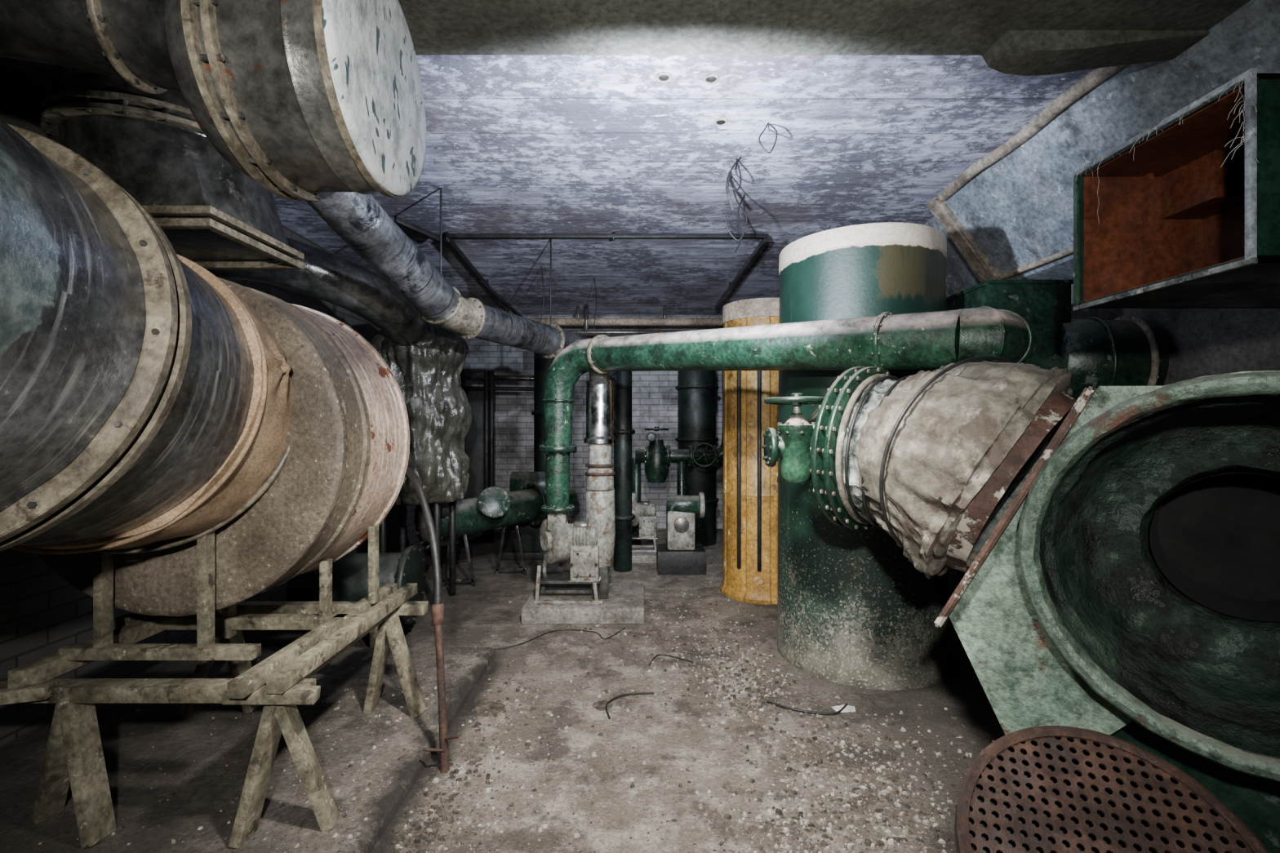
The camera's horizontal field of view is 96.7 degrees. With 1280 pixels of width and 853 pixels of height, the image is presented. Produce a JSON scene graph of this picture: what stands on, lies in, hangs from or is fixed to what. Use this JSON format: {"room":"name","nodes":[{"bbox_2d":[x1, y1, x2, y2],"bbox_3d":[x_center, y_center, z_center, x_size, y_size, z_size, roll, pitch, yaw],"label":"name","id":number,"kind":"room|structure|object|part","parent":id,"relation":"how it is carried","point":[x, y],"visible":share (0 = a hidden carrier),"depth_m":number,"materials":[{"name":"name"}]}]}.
{"room":"mechanical room","nodes":[
{"label":"mechanical room","id":0,"kind":"room"},
{"bbox_2d":[0,65,419,746],"bbox_3d":[-2.700,-0.060,2.950,0.200,2.820,9.100,0,0,0],"label":"wall","id":1,"kind":"structure","parent":0,"point":[42,614],"depth_m":2.49,"materials":[{"name":"brick"}]},
{"bbox_2d":[0,54,1096,315],"bbox_3d":[0.000,-1.570,3.050,5.600,0.200,9.300,0,0,0],"label":"ceiling","id":2,"kind":"structure","parent":0,"point":[516,144],"depth_m":3.11,"materials":[{"name":"paint"}]},
{"bbox_2d":[0,0,182,93],"bbox_3d":[-1.778,-1.136,1.443,1.343,0.399,0.753,0,0,0],"label":"duct","id":3,"kind":"object","parent":2,"relation":"attached to","point":[126,39],"depth_m":1.53,"materials":[{"name":"metal"}]},
{"bbox_2d":[40,65,303,269],"bbox_3d":[-2.080,-1.123,2.540,0.820,0.687,0.820,0,0,0],"label":"duct","id":4,"kind":"object","parent":2,"relation":"attached to","point":[213,215],"visible":0.61,"depth_m":2.24,"materials":[{"name":"grey metal"}]},
{"bbox_2d":[164,0,426,200],"bbox_3d":[-0.959,-1.036,1.670,0.442,0.697,0.654,0,0,0],"label":"drum","id":5,"kind":"object","parent":2,"relation":"hanging from","point":[307,100],"visible":1,"depth_m":1.47,"materials":[{"name":"beige paint"}]},
{"bbox_2d":[305,187,616,432],"bbox_3d":[-1.005,-0.719,3.777,0.463,1.547,3.229,0,0,23],"label":"pipe","id":6,"kind":"object","parent":2,"relation":"hanging from","point":[357,219],"visible":0.59,"depth_m":3.23,"materials":[{"name":"grey metal"}]},
{"bbox_2d":[540,266,596,328],"bbox_3d":[-0.664,-1.183,5.399,0.624,0.569,0.080,0,0,-36],"label":"hanging cable ends","id":7,"kind":"object","parent":2,"relation":"hanging from","point":[541,266],"visible":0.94,"depth_m":5.22,"materials":[{"name":"black metal"}]},
{"bbox_2d":[388,214,769,316],"bbox_3d":[-0.393,-1.284,5.319,2.746,0.391,2.764,0,0,0],"label":"frame","id":8,"kind":"object","parent":2,"relation":"hanging from","point":[764,242],"visible":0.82,"depth_m":4.30,"materials":[{"name":"black metal"}]},
{"bbox_3d":[-1.530,-1.410,5.500,0.040,0.065,2.404,0,0,-3],"label":"rail","id":9,"kind":"part","parent":8,"relation":"part of","materials":[{"name":"black metal"}]},
{"bbox_3d":[0.930,-1.410,5.500,0.040,0.065,2.401,0,0,-1],"label":"rail","id":10,"kind":"part","parent":8,"relation":"part of","materials":[{"name":"black metal"}]},
{"bbox_2d":[506,304,722,334],"bbox_3d":[-0.100,-1.295,6.915,4.200,0.350,0.130,0,0,0],"label":"pipe","id":11,"kind":"object","parent":2,"relation":"hanging from","point":[585,322],"visible":0.44,"depth_m":6.87,"materials":[{"name":"grey metal"}]},
{"bbox_2d":[655,71,728,126],"bbox_3d":[0.245,-1.469,2.565,0.360,0.014,0.420,0,0,0],"label":"ceiling light","id":12,"kind":"object","parent":2,"relation":"in","point":[661,77],"depth_m":2.40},
{"bbox_2d":[724,122,777,253],"bbox_3d":[0.565,-1.257,3.159,0.198,0.426,0.889,0,0,0],"label":"wires","id":13,"kind":"object","parent":2,"relation":"hanging from","point":[727,184],"visible":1,"depth_m":3.20,"materials":[{"name":"black metal"}]},
{"bbox_2d":[398,0,1250,54],"bbox_3d":[0.000,-1.430,0.260,5.200,0.100,3.720,0,0,0],"label":"ceiling beam","id":14,"kind":"structure","parent":2,"relation":"attached to","point":[436,27],"depth_m":1.95,"materials":[{"name":"grey concrete"}]},
{"bbox_2d":[981,30,1209,75],"bbox_3d":[1.636,-1.350,2.053,0.728,0.080,0.145,0,0,0],"label":"beam knee","id":15,"kind":"structure","parent":2,"relation":"attached to","point":[1017,52],"depth_m":2.01,"materials":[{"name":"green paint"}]},
{"bbox_2d":[926,0,1279,282],"bbox_3d":[2.229,-1.159,1.080,0.738,0.670,5.360,0,0,0],"label":"duct","id":16,"kind":"object","parent":2,"relation":"attached to","point":[1009,215],"visible":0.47,"depth_m":2.72,"materials":[{"name":"grey metal"}]},
{"bbox_2d":[1061,67,1279,311],"bbox_3d":[2.006,-0.620,1.623,1.184,0.466,0.588,0,0,0],"label":"duct","id":17,"kind":"object","parent":16,"relation":"attached to","point":[1184,212],"visible":1,"depth_m":1.76,"materials":[{"name":"metal"}]},
{"bbox_2d":[462,315,723,528],"bbox_3d":[0.000,-0.060,7.600,5.600,2.820,0.200,0,0,0],"label":"wall","id":18,"kind":"structure","parent":0,"point":[654,393],"depth_m":7.50,"materials":[{"name":"brick"}]},
{"bbox_2d":[222,528,1004,852],"bbox_3d":[0.000,1.425,3.050,5.600,0.150,9.300,0,0,0],"label":"floor","id":19,"kind":"structure","parent":0,"point":[606,789],"depth_m":2.49,"materials":[{"name":"concrete"}]},
{"bbox_2d":[0,524,428,848],"bbox_3d":[-1.551,0.814,2.250,1.145,0.987,1.100,0,0,0],"label":"trestle","id":20,"kind":"object","parent":19,"relation":"on","point":[74,754],"visible":0.88,"depth_m":1.88,"materials":[{"name":"beige wood"}]},
{"bbox_3d":[-1.900,1.080,1.865,0.205,0.451,0.070,0,0,24],"label":"leg","id":21,"kind":"part","parent":20,"relation":"part of","materials":[{"name":"brown wood"}]},
{"bbox_3d":[-1.950,0.795,2.280,0.060,0.060,1.000,0,0,0],"label":"rail","id":22,"kind":"part","parent":20,"relation":"part of","materials":[{"name":"brown wood"}]},
{"bbox_3d":[-1.760,1.080,1.810,0.181,0.454,0.089,0,0,18],"label":"leg","id":23,"kind":"part","parent":20,"relation":"part of","materials":[{"name":"brown wood"}]},
{"bbox_3d":[-1.830,0.585,1.940,0.030,0.410,0.045,0,0,0],"label":"post","id":24,"kind":"part","parent":20,"relation":"part of","materials":[{"name":"brown wood"}]},
{"bbox_3d":[-1.580,0.850,1.830,1.040,0.050,0.070,0,0,0],"label":"rail","id":25,"kind":"part","parent":20,"relation":"part of","materials":[{"name":"brown wood"}]},
{"bbox_3d":[-1.625,0.765,1.930,0.650,0.040,0.050,0,0,0],"label":"rail","id":26,"kind":"part","parent":20,"relation":"part of","materials":[{"name":"brown wood"}]},
{"bbox_3d":[-1.975,1.070,2.585,0.184,0.469,0.070,0,0,-11],"label":"leg","id":27,"kind":"part","parent":20,"relation":"part of","materials":[{"name":"brown wood"}]},
{"bbox_3d":[-1.480,0.555,1.940,0.030,0.470,0.045,0,0,0],"label":"post","id":28,"kind":"part","parent":20,"relation":"part of","materials":[{"name":"brown wood"}]},
{"bbox_2d":[37,276,409,616],"bbox_3d":[-1.660,0.060,2.289,1.235,1.235,0.591,0,0,0],"label":"drum","id":29,"kind":"object","parent":20,"relation":"on","point":[343,473],"visible":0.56,"depth_m":2.00,"materials":[{"name":"paint"}]},
{"bbox_2d":[0,120,293,554],"bbox_3d":[-1.557,-0.210,1.152,1.022,1.254,1.862,0,0,-10],"label":"air duct","id":30,"kind":"object","parent":29,"relation":"attached to","point":[144,401],"visible":0.97,"depth_m":1.26,"materials":[{"name":"grey metal"}]},
{"bbox_3d":[-1.660,0.760,2.300,0.030,0.180,0.045,0,0,0],"label":"post","id":31,"kind":"part","parent":20,"relation":"part of","materials":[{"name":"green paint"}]},
{"bbox_3d":[-1.840,1.070,2.610,0.166,0.470,0.088,0,0,-9],"label":"leg","id":32,"kind":"part","parent":20,"relation":"part of","materials":[{"name":"brown wood"}]},
{"bbox_3d":[-1.205,1.080,1.810,0.123,0.452,0.124,0,0,0],"label":"leg","id":33,"kind":"part","parent":20,"relation":"part of","materials":[{"name":"beige wood"}]},
{"bbox_3d":[-1.085,1.080,1.845,0.184,0.449,0.070,0,0,-11],"label":"leg","id":34,"kind":"part","parent":20,"relation":"part of","materials":[{"name":"beige wood"}]},
{"bbox_3d":[-1.210,0.790,2.240,0.050,0.050,1.080,0,0,0],"label":"rail","id":35,"kind":"part","parent":20,"relation":"part of","materials":[{"name":"beige wood"}]},
{"bbox_3d":[-1.550,0.850,2.660,1.100,0.050,0.060,0,0,0],"label":"rail","id":36,"kind":"part","parent":20,"relation":"part of","materials":[{"name":"brown wood"}]},
{"bbox_3d":[-1.270,0.660,2.300,0.030,0.240,0.045,0,0,0],"label":"post","id":37,"kind":"part","parent":20,"relation":"part of","materials":[{"name":"beige wood"}]},
{"bbox_3d":[-1.120,0.795,2.270,0.050,0.050,1.060,0,0,0],"label":"rail","id":38,"kind":"part","parent":20,"relation":"part of","materials":[{"name":"beige wood"}]},
{"bbox_3d":[-1.165,0.845,2.270,0.060,0.040,0.940,0,0,0],"label":"rail","id":39,"kind":"part","parent":20,"relation":"part of","materials":[{"name":"beige wood"}]},
{"bbox_3d":[-1.180,0.610,2.520,0.030,0.340,0.045,0,0,0],"label":"post","id":40,"kind":"part","parent":20,"relation":"part of","materials":[{"name":"beige wood"}]},
{"bbox_3d":[-1.195,1.070,2.610,0.123,0.468,0.105,0,0,0],"label":"leg","id":41,"kind":"part","parent":20,"relation":"part of","materials":[{"name":"beige wood"}]},
{"bbox_3d":[-1.075,1.070,2.585,0.184,0.469,0.070,0,0,11],"label":"leg","id":42,"kind":"part","parent":20,"relation":"part of","materials":[{"name":"beige wood"}]},
{"bbox_2d":[0,647,495,852],"bbox_3d":[-1.725,1.325,0.875,1.750,0.050,4.950,0,0,0],"label":"plinth slab","id":43,"kind":"object","parent":19,"relation":"on","point":[21,758],"visible":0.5,"depth_m":2.18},
{"bbox_2d":[38,609,551,848],"bbox_3d":[-1.266,1.320,2.564,2.087,0.061,3.236,0,0,0],"label":"rubble","id":44,"kind":"object","parent":43,"relation":"on","point":[362,762],"depth_m":2.18,"materials":[{"name":"grey stone"}]},
{"bbox_2d":[286,546,426,647],"bbox_3d":[-1.760,1.055,3.596,0.711,0.590,0.490,0,0,0],"label":"vessel","id":45,"kind":"object","parent":19,"relation":"on","point":[349,572],"visible":0.49,"depth_m":3.42,"materials":[{"name":"green paint"}]},
{"bbox_2d":[369,322,472,595],"bbox_3d":[-1.685,0.210,4.341,0.799,2.280,0.792,0,0,0],"label":"tank","id":46,"kind":"object","parent":19,"relation":"on","point":[427,372],"visible":0.55,"depth_m":4.11,"materials":[{"name":"black metal"}]},
{"bbox_2d":[206,236,427,346],"bbox_3d":[-1.904,-0.830,3.458,0.517,0.535,1.378,0,0,42],"label":"duct","id":47,"kind":"object","parent":46,"relation":"attached to","point":[331,277],"visible":0.67,"depth_m":3.34,"materials":[{"name":"black metal"}]},
{"bbox_3d":[-1.900,0.925,4.200,0.050,0.850,0.050,0,0,0],"label":"leg","id":48,"kind":"part","parent":46,"relation":"part of","materials":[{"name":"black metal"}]},
{"bbox_3d":[-1.900,0.925,4.550,0.050,0.850,0.050,0,0,0],"label":"leg","id":49,"kind":"part","parent":46,"relation":"part of","materials":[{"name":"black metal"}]},
{"bbox_3d":[-1.500,0.925,4.200,0.050,0.850,0.050,0,0,0],"label":"leg","id":50,"kind":"part","parent":46,"relation":"part of","materials":[{"name":"black metal"}]},
{"bbox_3d":[-1.500,0.925,4.550,0.050,0.850,0.050,0,0,0],"label":"leg","id":51,"kind":"part","parent":46,"relation":"part of","materials":[{"name":"black metal"}]},
{"bbox_2d":[405,466,459,773],"bbox_3d":[-0.908,0.770,2.381,0.121,1.168,0.547,0,0,-38],"label":"pipe","id":52,"kind":"object","parent":19,"relation":"on","point":[437,607],"visible":0.99,"depth_m":2.31,"materials":[{"name":"metal"}]},
{"bbox_3d":[-0.797,1.059,2.280,0.036,0.588,0.154,0,0,-33],"label":"rusty rod","id":53,"kind":"part","parent":52,"relation":"part of","materials":[{"name":"metal"}]},
{"bbox_2d":[444,370,533,543],"bbox_3d":[-1.600,0.350,6.798,1.401,2.000,0.455,0,0,0],"label":"rack","id":54,"kind":"object","parent":19,"relation":"on","point":[479,442],"visible":0.58,"depth_m":6.59,"materials":[{"name":"black metal"}]},
{"bbox_2d":[474,701,504,716],"bbox_3d":[-0.720,1.347,2.715,0.141,0.005,0.143,0,0,0],"label":"stone","id":55,"kind":"object","parent":19,"relation":"on","point":[491,707],"visible":1,"depth_m":2.71,"materials":[{"name":"brown stone"}]},
{"bbox_2d":[413,482,577,586],"bbox_3d":[-1.167,0.930,5.084,1.522,0.842,0.542,0,0,-45],"label":"vessel","id":56,"kind":"object","parent":19,"relation":"on","point":[495,508],"visible":0.81,"depth_m":4.79,"materials":[{"name":"paint"}]},
{"bbox_2d":[417,508,429,542],"bbox_3d":[-1.734,0.791,4.606,0.280,0.280,0.036,0,0,45],"label":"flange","id":57,"kind":"object","parent":56,"relation":"hanging from","point":[422,533],"depth_m":4.64,"materials":[{"name":"metal"}]},
{"bbox_2d":[11,570,993,852],"bbox_3d":[-0.018,1.317,3.192,4.668,0.065,4.730,0,0,0],"label":"debris","id":58,"kind":"object","parent":19,"relation":"on","point":[416,825],"visible":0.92,"depth_m":2.16,"materials":[{"name":"grey stone"}]},
{"bbox_2d":[501,544,543,560],"bbox_3d":[-1.100,1.310,5.950,0.600,0.080,0.450,0,0,0],"label":"skid","id":59,"kind":"object","parent":19,"relation":"on","point":[507,555],"visible":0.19,"depth_m":5.72,"materials":[{"name":"black metal"}]},
{"bbox_2d":[510,514,547,551],"bbox_3d":[-1.100,1.000,5.950,0.450,0.550,0.350,0,0,0],"label":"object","id":60,"kind":"object","parent":59,"relation":"on","point":[529,534],"visible":0.23,"depth_m":5.78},
{"bbox_2d":[509,471,546,491],"bbox_3d":[-1.100,0.600,5.800,0.400,0.280,0.280,0,0,0],"label":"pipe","id":61,"kind":"object","parent":60,"relation":"on","point":[518,480],"visible":0.41,"depth_m":5.68,"materials":[{"name":"green metal"}]},
{"bbox_2d":[531,352,555,471],"bbox_3d":[-1.050,0.200,6.400,0.340,2.300,0.340,0,0,0],"label":"pipe","id":62,"kind":"object","parent":19,"relation":"on","point":[541,364],"visible":0.19,"depth_m":6.28,"materials":[{"name":"black metal"}]},
{"bbox_2d":[493,626,625,649],"bbox_3d":[-0.522,1.344,3.642,0.900,0.006,0.235,0,0,-14],"label":"wire","id":63,"kind":"object","parent":19,"relation":"on","point":[624,627],"visible":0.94,"depth_m":3.68,"materials":[{"name":"black metal"}]},
{"bbox_2d":[166,572,996,852],"bbox_3d":[0.135,1.319,3.356,4.325,0.061,5.117,0,0,0],"label":"rubble","id":64,"kind":"object","parent":19,"relation":"on","point":[891,842],"visible":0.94,"depth_m":2.21,"materials":[{"name":"grey stone"}]},
{"bbox_2d":[521,583,644,624],"bbox_3d":[-0.390,1.295,4.190,0.840,0.110,0.630,0,0,0],"label":"concrete pad","id":65,"kind":"object","parent":19,"relation":"on","point":[624,603],"visible":0.78,"depth_m":3.88,"materials":[{"name":"grey concrete"}]},
{"bbox_2d":[533,512,602,604],"bbox_3d":[-0.502,0.912,4.110,0.485,0.654,0.329,0,0,0],"label":"pump","id":66,"kind":"object","parent":65,"relation":"on","point":[560,541],"visible":0.94,"depth_m":3.99,"materials":[{"name":"metal"}]},
{"bbox_3d":[-0.711,1.104,3.970,0.042,0.269,0.025,0,0,0],"label":"leg","id":67,"kind":"part","parent":66,"relation":"part of","materials":[{"name":"metal"}]},
{"bbox_3d":[-0.711,1.104,4.230,0.042,0.269,0.025,0,0,0],"label":"leg","id":68,"kind":"part","parent":66,"relation":"part of","materials":[{"name":"metal"}]},
{"bbox_3d":[-0.500,1.226,4.230,0.480,0.025,0.030,0,0,0],"label":"rail","id":69,"kind":"part","parent":66,"relation":"part of","materials":[{"name":"metal"}]},
{"bbox_3d":[-0.500,1.226,3.970,0.480,0.025,0.030,0,0,0],"label":"rail","id":70,"kind":"part","parent":66,"relation":"part of","materials":[{"name":"metal"}]},
{"bbox_3d":[-0.413,0.780,4.078,0.235,0.170,0.170,0,0,6],"label":"motor","id":71,"kind":"part","parent":66,"relation":"part of","materials":[{"name":"metal"}]},
{"bbox_3d":[-0.390,0.960,3.965,0.150,0.170,0.020,0,0,0],"label":"gear box lid","id":72,"kind":"part","parent":66,"relation":"part of","materials":[{"name":"metal"}]},
{"bbox_3d":[-0.308,1.164,3.970,0.040,0.150,0.025,0,0,0],"label":"leg","id":73,"kind":"part","parent":66,"relation":"part of","materials":[{"name":"metal"}]},
{"bbox_2d":[538,306,1032,514],"bbox_3d":[0.448,-0.010,3.225,2.912,1.250,0.868,0,0,28],"label":"pipe","id":74,"kind":"object","parent":66,"relation":"on","point":[926,340],"visible":0.92,"depth_m":2.86,"materials":[{"name":"metal"}]},
{"bbox_2d":[583,371,615,598],"bbox_3d":[-0.290,0.373,4.103,0.230,1.723,0.315,0,0,0],"label":"pipe","id":75,"kind":"object","parent":65,"relation":"on","point":[600,491],"visible":0.87,"depth_m":4.05,"materials":[{"name":"metal"}]},
{"bbox_3d":[-0.290,0.720,4.150,0.220,0.580,0.220,0,0,0],"label":"casing","id":76,"kind":"part","parent":75,"relation":"part of","materials":[{"name":"metal"}]},
{"bbox_2d":[592,700,613,711],"bbox_3d":[-0.181,1.347,2.749,0.098,0.005,0.099,0,0,0],"label":"stone","id":77,"kind":"object","parent":19,"relation":"on","point":[600,705],"visible":1,"depth_m":2.74,"materials":[{"name":"stone"}]},
{"bbox_2d":[613,371,635,572],"bbox_3d":[-0.160,0.300,5.350,0.230,2.100,0.230,0,0,0],"label":"pipe","id":78,"kind":"object","parent":19,"relation":"on","point":[624,516],"visible":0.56,"depth_m":5.27,"materials":[{"name":"black metal"}]},
{"bbox_2d":[605,692,653,719],"bbox_3d":[-0.077,1.342,2.780,0.116,0.012,0.332,0,0,40],"label":"wire","id":79,"kind":"object","parent":19,"relation":"on","point":[637,693],"visible":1,"depth_m":2.83,"materials":[{"name":"black metal"}]},
{"bbox_2d":[612,547,656,563],"bbox_3d":[-0.020,1.310,5.850,0.500,0.080,0.500,0,0,0],"label":"concrete pad","id":80,"kind":"object","parent":19,"relation":"on","point":[637,557],"visible":0.22,"depth_m":5.60,"materials":[{"name":"grey concrete"}]},
{"bbox_2d":[631,492,657,552],"bbox_3d":[-0.022,0.975,5.868,0.436,0.589,0.296,0,0,0],"label":"pump","id":81,"kind":"object","parent":80,"relation":"on","point":[645,512],"visible":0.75,"depth_m":5.75,"materials":[{"name":"metal"}]},
{"bbox_3d":[-0.020,1.258,5.976,0.432,0.022,0.027,0,0,0],"label":"rail","id":82,"kind":"part","parent":81,"relation":"part of","materials":[{"name":"metal"}]},
{"bbox_3d":[-0.020,1.258,5.742,0.432,0.022,0.027,0,0,0],"label":"rail","id":83,"kind":"part","parent":81,"relation":"part of","materials":[{"name":"metal"}]},
{"bbox_3d":[0.058,0.856,5.840,0.211,0.153,0.153,0,0,6],"label":"motor","id":84,"kind":"part","parent":81,"relation":"part of","materials":[{"name":"metal"}]},
{"bbox_3d":[0.079,1.018,5.737,0.135,0.153,0.018,0,0,0],"label":"gear box lid","id":85,"kind":"part","parent":81,"relation":"part of","materials":[{"name":"metal"}]},
{"bbox_3d":[0.153,1.202,5.742,0.036,0.135,0.022,0,0,0],"label":"leg","id":86,"kind":"part","parent":81,"relation":"part of","materials":[{"name":"metal"}]},
{"bbox_2d":[648,654,693,666],"bbox_3d":[0.162,1.345,3.291,0.260,0.006,0.138,0,0,-11],"label":"wire","id":87,"kind":"object","parent":19,"relation":"on","point":[657,655],"visible":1,"depth_m":3.30,"materials":[{"name":"black metal"}]},
{"bbox_2d":[631,370,723,545],"bbox_3d":[0.471,0.350,6.112,1.122,2.000,0.335,0,0,0],"label":"valve manifold","id":88,"kind":"object","parent":19,"relation":"on","point":[657,458],"visible":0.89,"depth_m":6.08,"materials":[{"name":"green paint"}]},
{"bbox_3d":[-0.040,0.850,6.230,0.100,1.000,0.100,0,0,0],"label":"support leg","id":89,"kind":"part","parent":88,"relation":"part of","materials":[{"name":"green paint"}]},
{"bbox_3d":[0.120,0.110,5.949,0.080,0.080,0.007,0,0,0],"label":"gauge glass","id":90,"kind":"part","parent":88,"relation":"part of","materials":[{"name":"glass"}]},
{"bbox_3d":[0.450,0.850,6.150,0.100,1.000,0.100,0,0,0],"label":"support leg","id":91,"kind":"part","parent":88,"relation":"part of","materials":[{"name":"green paint"}]},
{"bbox_2d":[656,492,706,574],"bbox_3d":[0.380,0.980,5.345,0.440,0.740,0.370,0,0,0],"label":"pump","id":92,"kind":"object","parent":19,"relation":"on","point":[680,554],"visible":1,"depth_m":5.20,"materials":[{"name":"metal"}]},
{"bbox_3d":[0.380,0.930,5.350,0.260,0.420,0.260,0,0,0],"label":"casing","id":93,"kind":"part","parent":92,"relation":"part of","materials":[{"name":"metal"}]},
{"bbox_3d":[0.400,0.730,5.290,0.301,0.180,0.180,0,0,4],"label":"motor","id":94,"kind":"part","parent":92,"relation":"part of","materials":[{"name":"green paint"}]},
{"bbox_2d":[675,370,718,546],"bbox_3d":[0.660,0.250,6.600,0.500,2.200,0.500,0,0,0],"label":"duct","id":95,"kind":"object","parent":19,"relation":"on","point":[696,389],"visible":0.71,"depth_m":6.40,"materials":[{"name":"black metal"}]},
{"bbox_2d":[720,315,779,604],"bbox_3d":[1.000,0.250,4.650,0.690,2.200,0.690,0,0,0],"label":"cylindrical column","id":96,"kind":"structure","parent":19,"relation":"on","point":[746,584],"depth_m":4.37,"materials":[{"name":"yellow paint"}]},
{"bbox_2d":[737,370,741,568],"bbox_3d":[0.768,0.275,4.415,0.032,1.650,0.032,0,0,0],"label":"cable conduit","id":97,"kind":"object","parent":96,"relation":"attached to","point":[739,372],"visible":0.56,"depth_m":4.40,"materials":[{"name":"black metal"}]},
{"bbox_2d":[722,297,779,325],"bbox_3d":[1.000,-0.912,4.650,0.650,0.145,0.650,0,0,0],"label":"cap","id":98,"kind":"object","parent":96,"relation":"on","point":[766,306],"depth_m":4.36,"materials":[{"name":"beige paint"}]},
{"bbox_2d":[757,370,761,571],"bbox_3d":[0.909,0.275,4.333,0.032,1.650,0.032,0,0,0],"label":"cable conduit","id":99,"kind":"object","parent":96,"relation":"attached to","point":[759,372],"visible":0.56,"depth_m":4.32,"materials":[{"name":"black metal"}]},
{"bbox_2d":[766,700,848,715],"bbox_3d":[0.806,1.342,2.714,0.388,0.014,0.109,0,0,5],"label":"wire","id":100,"kind":"object","parent":19,"relation":"on","point":[767,701],"visible":1,"depth_m":2.68,"materials":[{"name":"black metal"}]},
{"bbox_2d":[831,704,855,712],"bbox_3d":[0.976,1.347,2.717,0.109,0.006,0.063,0,0,-6],"label":"paper scrap","id":101,"kind":"object","parent":19,"relation":"on","point":[848,708],"visible":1,"depth_m":2.71,"materials":[{"name":"white paper"}]},
{"bbox_2d":[776,222,950,690],"bbox_3d":[1.300,0.150,3.380,0.950,2.400,0.950,0,0,0],"label":"storage tank","id":102,"kind":"object","parent":19,"relation":"on","point":[854,611],"visible":0.51,"depth_m":2.98,"materials":[{"name":"metal"}]},
{"bbox_2d":[946,279,1169,399],"bbox_3d":[2.175,0.299,3.112,0.922,2.101,0.615,0,0,15],"label":"pipe","id":103,"kind":"object","parent":19,"relation":"on","point":[1126,350],"visible":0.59,"depth_m":2.86,"materials":[{"name":"metal"}]},
{"bbox_2d":[933,370,1279,852],"bbox_3d":[1.423,0.615,1.477,0.748,1.470,1.052,0,0,-45],"label":"fan","id":104,"kind":"object","parent":19,"relation":"on","point":[1128,589],"visible":1,"depth_m":1.46,"materials":[{"name":"green metal"}]},
{"bbox_2d":[807,355,1076,579],"bbox_3d":[1.044,0.136,2.321,0.836,0.750,1.591,0,0,0],"label":"connector","id":105,"kind":"object","parent":104,"relation":"attached to","point":[934,460],"visible":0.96,"depth_m":1.72,"materials":[{"name":"beige fabric"}]},
{"bbox_2d":[761,393,824,482],"bbox_3d":[0.675,0.045,2.320,0.335,0.360,0.264,0,0,0],"label":"valve","id":106,"kind":"object","parent":105,"relation":"attached to","point":[792,446],"visible":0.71,"depth_m":2.26,"materials":[{"name":"green paint"}]},
{"bbox_3d":[0.640,-0.070,2.320,0.028,0.110,0.028,0,0,0],"label":"stem","id":107,"kind":"part","parent":106,"relation":"part of","materials":[{"name":"silver metal"}]},
{"bbox_3d":[0.928,0.091,2.234,0.593,0.592,0.070,0,0,-41],"label":"flange cord","id":108,"kind":"part","parent":105,"relation":"part of","materials":[{"name":"fabric"}]},
{"bbox_2d":[954,725,1269,852],"bbox_3d":[0.907,1.010,1.096,0.523,0.680,0.462,0,0,0],"label":"grate","id":109,"kind":"object","parent":19,"relation":"on","point":[1044,788],"visible":1,"depth_m":1.18,"materials":[{"name":"metal"}]},
{"bbox_2d":[924,216,981,297],"bbox_3d":[2.327,-1.161,5.645,0.542,0.616,3.690,0,0,0],"label":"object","id":110,"kind":"structure","parent":0,"point":[960,277],"depth_m":4.07,"materials":[{"name":"grey metal"}]},
{"bbox_2d":[948,284,1279,590],"bbox_3d":[2.700,-0.060,2.950,0.200,2.820,9.100,0,0,0],"label":"wall","id":111,"kind":"structure","parent":0,"point":[1202,342],"depth_m":2.59,"materials":[{"name":"grey paint"}]}
]}

